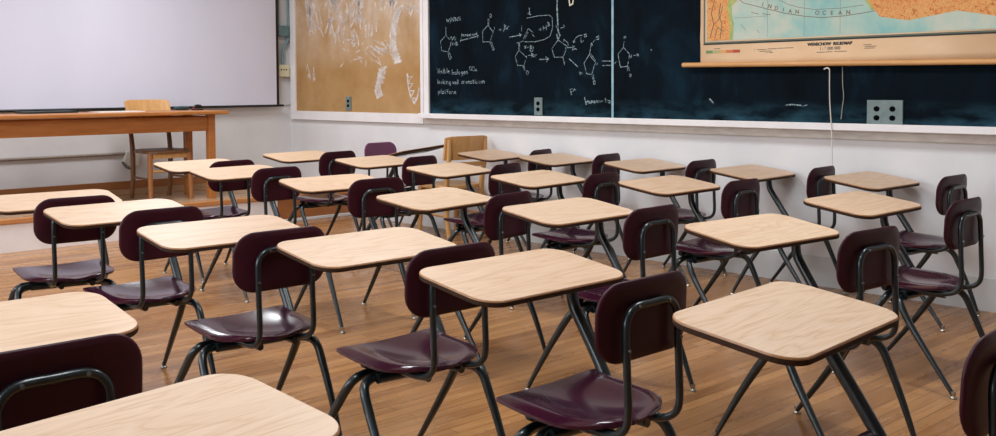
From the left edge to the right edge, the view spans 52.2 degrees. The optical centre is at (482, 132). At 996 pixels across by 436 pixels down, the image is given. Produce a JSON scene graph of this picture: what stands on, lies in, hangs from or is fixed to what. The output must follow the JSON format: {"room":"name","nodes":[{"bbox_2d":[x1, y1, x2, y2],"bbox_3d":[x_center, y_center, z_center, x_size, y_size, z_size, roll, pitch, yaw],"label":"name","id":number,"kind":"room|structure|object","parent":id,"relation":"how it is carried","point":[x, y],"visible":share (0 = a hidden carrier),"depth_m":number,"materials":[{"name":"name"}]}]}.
{"room":"classroom","nodes":[
{"label":"classroom","id":0,"kind":"room"},
{"bbox_2d":[0,0,290,189],"bbox_3d":[-5.136,-0.719,8.369,8.409,3.368,0.143,-3,4,-43],"label":"wall","id":1,"kind":"structure","parent":0,"point":[244,133],"depth_m":9.92,"materials":[{"name":"paint"}]},
{"bbox_2d":[0,152,125,161],"bbox_3d":[-4.496,0.251,8.878,2.827,0.030,0.028,-3,4,-43],"label":"conduit","id":2,"kind":"object","parent":1,"relation":"attached to","point":[121,153],"visible":1,"depth_m":9.41,"materials":[{"name":"grey metal"}]},
{"bbox_2d":[0,176,206,194],"bbox_3d":[-5.015,0.578,8.422,7.955,0.076,0.020,-3,4,-43],"label":"baseboard","id":3,"kind":"structure","parent":1,"relation":"attached to","point":[178,180],"depth_m":9.70,"materials":[{"name":"brown wood"}]},
{"bbox_2d":[121,151,139,169],"bbox_3d":[-3.419,0.266,9.857,0.183,0.184,0.053,-3,4,-43],"label":"box","id":4,"kind":"object","parent":1,"relation":"attached to","point":[126,160],"visible":0.72,"depth_m":9.83,"materials":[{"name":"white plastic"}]},
{"bbox_2d":[0,0,283,111],"bbox_3d":[-3.674,-1.224,9.491,4.153,2.028,0.162,-3,4,-43],"label":"projector screen","id":5,"kind":"object","parent":1,"relation":"attached to","point":[56,55],"visible":1,"depth_m":9.80,"materials":[{"name":"fabric"}]},
{"bbox_2d":[278,0,288,36],"bbox_3d":[-2.171,-1.790,10.921,0.131,1.495,0.069,-3,4,-43],"label":"conduit","id":6,"kind":"object","parent":1,"relation":"attached to","point":[282,30],"visible":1,"depth_m":10.92,"materials":[{"name":"grey metal"}]},
{"bbox_2d":[279,65,289,76],"bbox_3d":[-2.162,-0.672,10.979,0.139,0.131,0.061,-3,4,-43],"label":"outlet box","id":7,"kind":"object","parent":1,"relation":"attached to","point":[284,70],"visible":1,"depth_m":10.96,"materials":[{"name":"beige plastic"}]},
{"bbox_2d":[281,0,289,64],"bbox_3d":[-2.139,-1.636,10.964,0.108,1.806,0.030,-3,4,-43],"label":"conduit","id":8,"kind":"object","parent":1,"relation":"attached to","point":[288,14],"visible":1,"depth_m":10.99,"materials":[{"name":"grey metal"}]},
{"bbox_2d":[0,215,995,435],"bbox_3d":[-0.704,1.180,3.873,8.400,0.120,13.200,-3,4,-43],"label":"floor","id":9,"kind":"structure","parent":0,"point":[401,407],"depth_m":4.77,"materials":[{"name":"brown wood"}]},
{"bbox_2d":[0,189,121,300],"bbox_3d":[-2.027,0.681,4.928,0.635,0.796,0.732,-2,3,-38],"label":"student desk","id":10,"kind":"object","parent":9,"relation":"on","point":[92,272],"visible":0.6,"depth_m":4.77,"materials":[{"name":"beige wood"}]},
{"bbox_2d":[0,292,142,430],"bbox_3d":[-1.014,0.798,2.218,0.635,0.796,0.732,-3,4,-42],"label":"student desk","id":11,"kind":"object","parent":9,"relation":"on","point":[62,353],"visible":0.84,"depth_m":2.05,"materials":[{"name":"beige wood"}]},
{"bbox_2d":[0,188,251,218],"bbox_3d":[-4.621,0.818,8.037,7.915,0.270,1.130,-3,4,-43],"label":"platform","id":12,"kind":"object","parent":9,"relation":"on","point":[178,196],"depth_m":9.61,"materials":[{"name":"brown wood"}]},
{"bbox_2d":[0,110,228,198],"bbox_3d":[-3.600,0.238,8.733,2.800,0.813,0.640,-3,4,-43],"label":"table","id":13,"kind":"object","parent":12,"relation":"on","point":[80,123],"visible":0.93,"depth_m":8.87,"materials":[{"name":"brown wood"}]},
{"bbox_2d":[15,110,77,113],"bbox_3d":[-3.788,-0.182,8.827,0.220,0.018,0.460,2,3,41],"label":"folder","id":14,"kind":"object","parent":13,"relation":"on","point":[62,111],"visible":0.99,"depth_m":8.72,"materials":[{"name":"black plastic"}]},
{"bbox_2d":[94,111,144,112],"bbox_3d":[-3.282,-0.192,9.119,0.420,0.006,0.240,-3,4,-43],"label":"paper stack","id":15,"kind":"object","parent":13,"relation":"on","point":[94,111],"visible":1,"depth_m":9.06,"materials":[{"name":"white paper"}]},
{"bbox_2d":[173,106,188,109],"bbox_3d":[-2.861,-0.236,9.642,0.039,0.039,0.164,2,3,41],"label":"pencil case","id":16,"kind":"object","parent":13,"relation":"on","point":[176,107],"visible":0.99,"depth_m":9.62,"materials":[{"name":"teal fabric"}]},
{"bbox_2d":[191,104,203,109],"bbox_3d":[-2.733,-0.248,9.733,0.040,0.056,0.116,2,3,41],"label":"stapler","id":17,"kind":"object","parent":13,"relation":"on","point":[196,105],"visible":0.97,"depth_m":9.71,"materials":[{"name":"black plastic"}]},
{"bbox_2d":[0,201,277,253],"bbox_3d":[-4.552,0.872,7.319,7.040,0.225,0.020,-3,4,-43],"label":"trim","id":18,"kind":"structure","parent":12,"relation":"attached to","point":[19,237],"depth_m":8.15,"materials":[{"name":"white paint"}]},
{"bbox_2d":[124,99,193,198],"bbox_3d":[-3.023,0.151,9.460,0.454,0.922,0.542,-3,4,-43],"label":"wooden chair","id":19,"kind":"object","parent":12,"relation":"on","point":[170,152],"visible":0.7,"depth_m":9.43,"materials":[{"name":"brown wood"}]},
{"bbox_2d":[43,199,215,374],"bbox_3d":[-1.502,0.700,4.448,0.635,0.796,0.732,-3,4,-44],"label":"student desk","id":20,"kind":"object","parent":9,"relation":"on","point":[143,294],"visible":0.65,"depth_m":4.34,"materials":[{"name":"beige wood"}]},
{"bbox_2d":[0,374,339,435],"bbox_3d":[-0.379,0.829,1.461,0.732,0.796,0.635,2,3,38],"label":"student desk","id":21,"kind":"object","parent":9,"relation":"on","point":[214,404],"visible":1,"depth_m":1.70,"materials":[{"name":"beige wood"}]},
{"bbox_2d":[153,159,254,282],"bbox_3d":[-1.904,0.576,7.200,0.732,0.796,0.635,2,4,44],"label":"student desk","id":22,"kind":"object","parent":9,"relation":"on","point":[174,167],"visible":0.52,"depth_m":7.07,"materials":[{"name":"beige wood"}]},
{"bbox_2d":[137,215,343,435],"bbox_3d":[-0.877,0.725,3.804,0.635,0.796,0.732,-3,4,-42],"label":"student desk","id":23,"kind":"object","parent":9,"relation":"on","point":[257,264],"visible":0.82,"depth_m":3.67,"materials":[{"name":"beige wood"}]},
{"bbox_2d":[189,165,309,302],"bbox_3d":[-1.468,0.603,6.571,0.732,0.796,0.635,2,4,44],"label":"student desk","id":24,"kind":"object","parent":9,"relation":"on","point":[265,186],"visible":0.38,"depth_m":6.41,"materials":[{"name":"beige wood"}]},
{"bbox_2d":[263,151,359,235],"bbox_3d":[-1.319,0.531,8.116,0.732,0.796,0.635,2,3,41],"label":"student desk","id":25,"kind":"object","parent":9,"relation":"on","point":[328,166],"visible":0.62,"depth_m":7.98,"materials":[{"name":"beige wood"}]},
{"bbox_2d":[279,174,416,333],"bbox_3d":[-0.742,0.634,5.788,0.635,0.796,0.732,-3,3,-41],"label":"student desk","id":26,"kind":"object","parent":9,"relation":"on","point":[363,190],"visible":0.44,"depth_m":5.61,"materials":[{"name":"beige wood"}]},
{"bbox_2d":[335,155,440,272],"bbox_3d":[-0.650,0.555,7.496,0.732,0.796,0.635,2,3,38],"label":"student desk","id":27,"kind":"object","parent":9,"relation":"on","point":[380,161],"visible":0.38,"depth_m":7.38,"materials":[{"name":"beige wood"}]},
{"bbox_2d":[277,227,505,435],"bbox_3d":[-0.265,0.740,3.409,0.635,0.796,0.732,-3,4,-43],"label":"student desk","id":28,"kind":"object","parent":9,"relation":"on","point":[418,355],"visible":0.85,"depth_m":3.31,"materials":[{"name":"beige wood"}]},
{"bbox_2d":[359,142,443,230],"bbox_3d":[-0.738,0.490,8.951,0.738,0.796,0.636,2,4,44],"label":"student desk","id":29,"kind":"object","parent":9,"relation":"on","point":[378,148],"visible":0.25,"depth_m":9.05,"materials":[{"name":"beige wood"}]},
{"bbox_2d":[417,135,486,239],"bbox_3d":[-0.262,0.457,8.774,0.454,0.882,0.495,-2,3,-37],"label":"wooden chair","id":30,"kind":"object","parent":9,"relation":"on","point":[453,145],"visible":0.67,"depth_m":8.60,"materials":[{"name":"brown wood"}]},
{"bbox_2d":[376,187,545,377],"bbox_3d":[-0.077,0.669,4.940,0.732,0.796,0.635,2,3,38],"label":"student desk","id":31,"kind":"object","parent":9,"relation":"on","point":[497,225],"visible":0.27,"depth_m":4.83,"materials":[{"name":"beige wood"}]},
{"bbox_2d":[406,162,523,251],"bbox_3d":[-0.065,0.587,6.721,0.732,0.796,0.635,1,3,34],"label":"student desk","id":32,"kind":"object","parent":9,"relation":"on","point":[450,170],"visible":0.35,"depth_m":6.62,"materials":[{"name":"beige wood"}]},
{"bbox_2d":[458,149,556,247],"bbox_3d":[0.237,0.520,8.168,0.732,0.796,0.635,1,3,32],"label":"student desk","id":33,"kind":"object","parent":9,"relation":"on","point":[490,155],"visible":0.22,"depth_m":8.08,"materials":[{"name":"brown wood"}]},
{"bbox_2d":[419,249,686,435],"bbox_3d":[0.251,0.761,2.877,0.635,0.796,0.732,-3,4,-43],"label":"student desk","id":34,"kind":"object","parent":9,"relation":"on","point":[633,318],"visible":0.99,"depth_m":2.77,"materials":[{"name":"beige wood"}]},
{"bbox_2d":[491,170,619,309],"bbox_3d":[0.485,0.617,6.004,0.732,0.796,0.635,2,3,40],"label":"student desk","id":35,"kind":"object","parent":9,"relation":"on","point":[604,187],"visible":0.6,"depth_m":5.89,"materials":[{"name":"beige wood"}]},
{"bbox_2d":[519,153,628,259],"bbox_3d":[0.710,0.541,7.628,0.732,0.796,0.635,2,3,39],"label":"student desk","id":36,"kind":"object","parent":9,"relation":"on","point":[553,159],"visible":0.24,"depth_m":7.58,"materials":[{"name":"beige wood"}]},
{"bbox_2d":[502,197,696,391],"bbox_3d":[0.520,0.690,4.396,0.635,0.796,0.732,-3,4,-45],"label":"student desk","id":37,"kind":"object","parent":9,"relation":"on","point":[650,232],"visible":0.53,"depth_m":4.28,"materials":[{"name":"beige wood"}]},
{"bbox_2d":[604,158,727,286],"bbox_3d":[1.274,0.568,6.985,0.732,0.796,0.635,2,4,44],"label":"student desk","id":38,"kind":"object","parent":9,"relation":"on","point":[699,169],"visible":0.52,"depth_m":6.89,"materials":[{"name":"beige wood"}]},
{"bbox_2d":[618,175,761,306],"bbox_3d":[1.182,0.633,5.561,0.732,0.796,0.635,2,4,45],"label":"student desk","id":39,"kind":"object","parent":9,"relation":"on","point":[739,198],"visible":0.75,"depth_m":5.45,"materials":[{"name":"beige wood"}]},
{"bbox_2d":[710,164,847,294],"bbox_3d":[1.866,0.593,6.361,0.732,0.796,0.635,2,4,43],"label":"student desk","id":40,"kind":"object","parent":9,"relation":"on","point":[817,186],"visible":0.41,"depth_m":6.27,"materials":[{"name":"beige wood"}]},
{"bbox_2d":[684,214,916,435],"bbox_3d":[1.186,0.716,3.743,0.635,0.796,0.732,-2,3,-38],"label":"student desk","id":41,"kind":"object","parent":9,"relation":"on","point":[867,259],"visible":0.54,"depth_m":3.63,"materials":[{"name":"beige wood"}]},
{"bbox_2d":[672,281,995,435],"bbox_3d":[0.874,0.783,2.307,0.732,0.796,0.635,2,4,43],"label":"student desk","id":42,"kind":"object","parent":9,"relation":"on","point":[779,322],"visible":1,"depth_m":2.34,"materials":[{"name":"beige wood"}]},
{"bbox_2d":[803,191,984,399],"bbox_3d":[1.907,0.672,4.613,0.635,0.796,0.732,-3,4,-43],"label":"student desk","id":43,"kind":"object","parent":9,"relation":"on","point":[963,221],"visible":0.84,"depth_m":4.48,"materials":[{"name":"beige wood"}]},
{"bbox_2d":[824,171,980,331],"bbox_3d":[2.384,0.617,5.752,0.635,0.796,0.732,-3,4,-43],"label":"student desk","id":44,"kind":"object","parent":9,"relation":"on","point":[950,189],"visible":0.62,"depth_m":5.67,"materials":[{"name":"beige wood"}]},
{"bbox_2d":[290,83,995,278],"bbox_3d":[2.241,-0.676,6.474,0.143,3.368,12.654,-3,4,-43],"label":"wall","id":45,"kind":"structure","parent":0,"point":[927,163],"depth_m":6.86,"materials":[{"name":"paint"}]},
{"bbox_2d":[0,192,347,224],"bbox_3d":[-4.230,0.722,7.608,7.915,0.045,0.045,-3,4,-43],"label":"trim","id":46,"kind":"structure","parent":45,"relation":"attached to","point":[18,220],"depth_m":9.13,"materials":[{"name":"brown wood"}]},
{"bbox_2d":[277,193,348,218],"bbox_3d":[-1.645,0.718,10.001,0.875,0.195,0.020,-3,4,-43],"label":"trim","id":47,"kind":"structure","parent":45,"relation":"attached to","point":[285,207],"depth_m":9.92,"materials":[{"name":"brown wood"}]},
{"bbox_2d":[284,212,350,221],"bbox_3d":[-1.646,0.831,9.996,0.860,0.030,0.032,-3,4,-43],"label":"trim","id":48,"kind":"structure","parent":45,"relation":"attached to","point":[339,214],"depth_m":10.03,"materials":[{"name":"paint"}]},
{"bbox_2d":[289,0,423,123],"bbox_3d":[-1.312,-0.864,10.184,0.035,1.492,2.262,-3,4,-43],"label":"bulletin board","id":49,"kind":"object","parent":45,"relation":"attached to","point":[369,52],"visible":0.94,"depth_m":10.13,"materials":[{"name":"beige"}]},
{"bbox_2d":[346,97,351,109],"bbox_3d":[-1.357,-0.299,10.257,0.014,0.138,0.087,-3,4,-43],"label":"wall outlet","id":50,"kind":"object","parent":49,"relation":"attached to","point":[348,99],"visible":1,"depth_m":10.25,"materials":[{"name":"grey metal"}]},
{"bbox_2d":[296,118,995,144],"bbox_3d":[2.205,-0.004,6.426,0.022,0.082,12.593,-3,4,-43],"label":"trim","id":51,"kind":"structure","parent":45,"relation":"attached to","point":[767,132],"depth_m":6.89,"materials":[{"name":"wood"}]},
{"bbox_2d":[378,210,995,312],"bbox_3d":[2.578,0.918,6.078,0.012,0.216,11.521,-3,4,-43],"label":"baseboard","id":52,"kind":"structure","parent":45,"relation":"attached to","point":[767,263],"depth_m":6.74,"materials":[{"name":"paint"}]},
{"bbox_2d":[418,0,995,134],"bbox_3d":[1.649,-0.755,6.934,0.099,1.427,6.526,-3,4,-43],"label":"blackboard","id":53,"kind":"object","parent":45,"relation":"attached to","point":[588,61],"visible":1,"depth_m":7.54,"materials":[{"name":"stone"}]},
{"bbox_2d":[534,98,542,114],"bbox_3d":[0.453,-0.217,8.300,0.014,0.145,0.090,-3,4,-43],"label":"wall outlet","id":54,"kind":"object","parent":53,"relation":"attached to","point":[538,102],"visible":1,"depth_m":8.29,"materials":[{"name":"grey metal"}]},
{"bbox_2d":[418,113,995,134],"bbox_3d":[1.651,-0.065,6.964,0.095,0.045,6.526,-3,4,-43],"label":"chalk tray","id":55,"kind":"object","parent":53,"relation":"on","point":[807,123],"depth_m":6.84,"materials":[{"name":"white paint"}]},
{"bbox_2d":[682,0,995,66],"bbox_3d":[2.333,-1.034,6.169,0.041,1.277,2.715,-3,4,-43],"label":"map","id":56,"kind":"object","parent":53,"relation":"hanging from","point":[733,33],"visible":1,"depth_m":6.29,"materials":[{"name":"paper"}]},
{"bbox_2d":[716,44,875,52],"bbox_3d":[1.985,-0.539,6.576,0.001,0.050,1.163,-3,4,-43],"label":"print","id":57,"kind":"object","parent":56,"relation":"attached to","point":[720,48],"depth_m":6.54,"materials":[{"name":"brown paper"}]},
{"bbox_2d":[824,67,832,165],"bbox_3d":[2.154,-0.054,6.338,0.011,0.711,0.069,-3,4,-43],"label":"pull cord","id":58,"kind":"object","parent":56,"relation":"hanging from","point":[826,67],"visible":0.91,"depth_m":6.33,"materials":[{"name":"white fabric"}]},
{"bbox_2d":[841,67,843,118],"bbox_3d":[2.248,-0.250,6.356,0.006,0.329,0.021,-3,4,-43],"label":"string","id":59,"kind":"object","parent":56,"relation":"hanging from","point":[842,67],"visible":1,"depth_m":6.35,"materials":[{"name":"grey fabric"}]},
{"bbox_2d":[867,100,902,124],"bbox_3d":[2.436,-0.126,6.155,0.014,0.145,0.220,-3,4,-43],"label":"wall outlet","id":60,"kind":"object","parent":53,"relation":"attached to","point":[878,111],"visible":0.78,"depth_m":6.15,"materials":[{"name":"grey metal"}]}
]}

